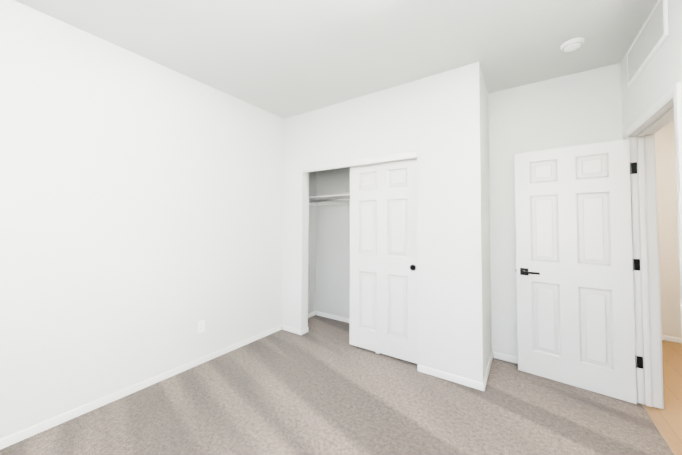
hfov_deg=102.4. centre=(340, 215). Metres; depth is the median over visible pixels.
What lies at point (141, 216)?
wall
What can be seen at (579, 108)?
wall
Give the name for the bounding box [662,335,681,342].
baseboard
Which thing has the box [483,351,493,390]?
baseboard
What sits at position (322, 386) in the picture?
floor carpet
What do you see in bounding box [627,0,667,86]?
air vent
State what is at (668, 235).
wall
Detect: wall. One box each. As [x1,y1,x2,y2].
[0,0,316,438]
[282,62,484,382]
[316,63,622,356]
[481,70,491,372]
[621,0,681,139]
[655,120,681,337]
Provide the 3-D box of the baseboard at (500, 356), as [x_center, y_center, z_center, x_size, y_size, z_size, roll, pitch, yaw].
[1.956,1.411,2.529,1.000,0.058,0.012,-1,-2,34]
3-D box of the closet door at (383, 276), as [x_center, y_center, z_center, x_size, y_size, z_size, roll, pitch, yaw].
[0.432,0.426,2.858,0.783,1.975,0.035,-1,-2,34]
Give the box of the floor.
[648,340,681,454]
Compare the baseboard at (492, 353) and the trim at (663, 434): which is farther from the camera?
the baseboard at (492, 353)
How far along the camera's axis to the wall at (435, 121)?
2.52 m
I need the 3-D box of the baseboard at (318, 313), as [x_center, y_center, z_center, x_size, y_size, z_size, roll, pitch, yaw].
[0.527,1.435,3.491,2.195,0.058,0.012,-1,-2,34]
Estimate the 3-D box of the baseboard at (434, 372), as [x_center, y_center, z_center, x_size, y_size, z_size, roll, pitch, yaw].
[0.930,1.402,2.394,0.530,0.058,0.012,-1,-2,34]
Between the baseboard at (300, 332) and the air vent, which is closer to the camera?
the air vent
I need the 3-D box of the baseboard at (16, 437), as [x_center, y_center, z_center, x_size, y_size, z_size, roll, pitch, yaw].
[-1.721,1.382,2.107,0.012,0.058,3.450,-1,-2,34]
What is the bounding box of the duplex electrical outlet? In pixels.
[197,320,204,333]
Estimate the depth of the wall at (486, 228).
2.59 m
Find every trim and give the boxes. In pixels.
[303,150,416,172]
[641,403,679,454]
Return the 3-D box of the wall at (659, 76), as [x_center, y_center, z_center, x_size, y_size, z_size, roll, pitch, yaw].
[1.731,0.027,1.222,0.125,2.740,6.010,-1,-2,34]
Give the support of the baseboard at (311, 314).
attached to the wall at (141, 216)
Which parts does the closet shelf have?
rod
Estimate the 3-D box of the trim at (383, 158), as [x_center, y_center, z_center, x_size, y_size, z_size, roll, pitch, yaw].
[0.156,-0.578,3.066,1.450,0.068,0.118,-1,-2,34]
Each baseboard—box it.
[0,325,281,449]
[282,325,304,334]
[308,311,315,317]
[316,311,349,322]
[417,364,482,390]
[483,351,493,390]
[494,352,517,363]
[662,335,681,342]
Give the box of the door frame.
[625,82,681,408]
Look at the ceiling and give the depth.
2.05 m
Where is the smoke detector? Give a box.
[560,37,584,51]
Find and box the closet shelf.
[309,194,349,205]
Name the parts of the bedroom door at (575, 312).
bedroom door hardware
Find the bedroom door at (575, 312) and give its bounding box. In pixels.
[515,139,642,403]
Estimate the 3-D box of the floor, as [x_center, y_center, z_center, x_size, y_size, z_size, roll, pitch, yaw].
[2.268,1.450,0.811,1.375,0.114,6.010,-1,-2,34]
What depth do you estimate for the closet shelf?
3.81 m
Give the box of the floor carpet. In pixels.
[0,315,673,454]
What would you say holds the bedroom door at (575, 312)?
attached to the door frame
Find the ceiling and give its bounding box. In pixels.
[15,0,656,118]
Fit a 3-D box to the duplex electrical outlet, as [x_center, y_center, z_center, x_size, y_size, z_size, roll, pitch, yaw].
[-1.355,1.075,2.661,0.008,0.115,0.070,-1,-2,34]
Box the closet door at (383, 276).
[349,158,417,363]
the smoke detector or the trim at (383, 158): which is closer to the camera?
the smoke detector
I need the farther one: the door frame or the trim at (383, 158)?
the trim at (383, 158)

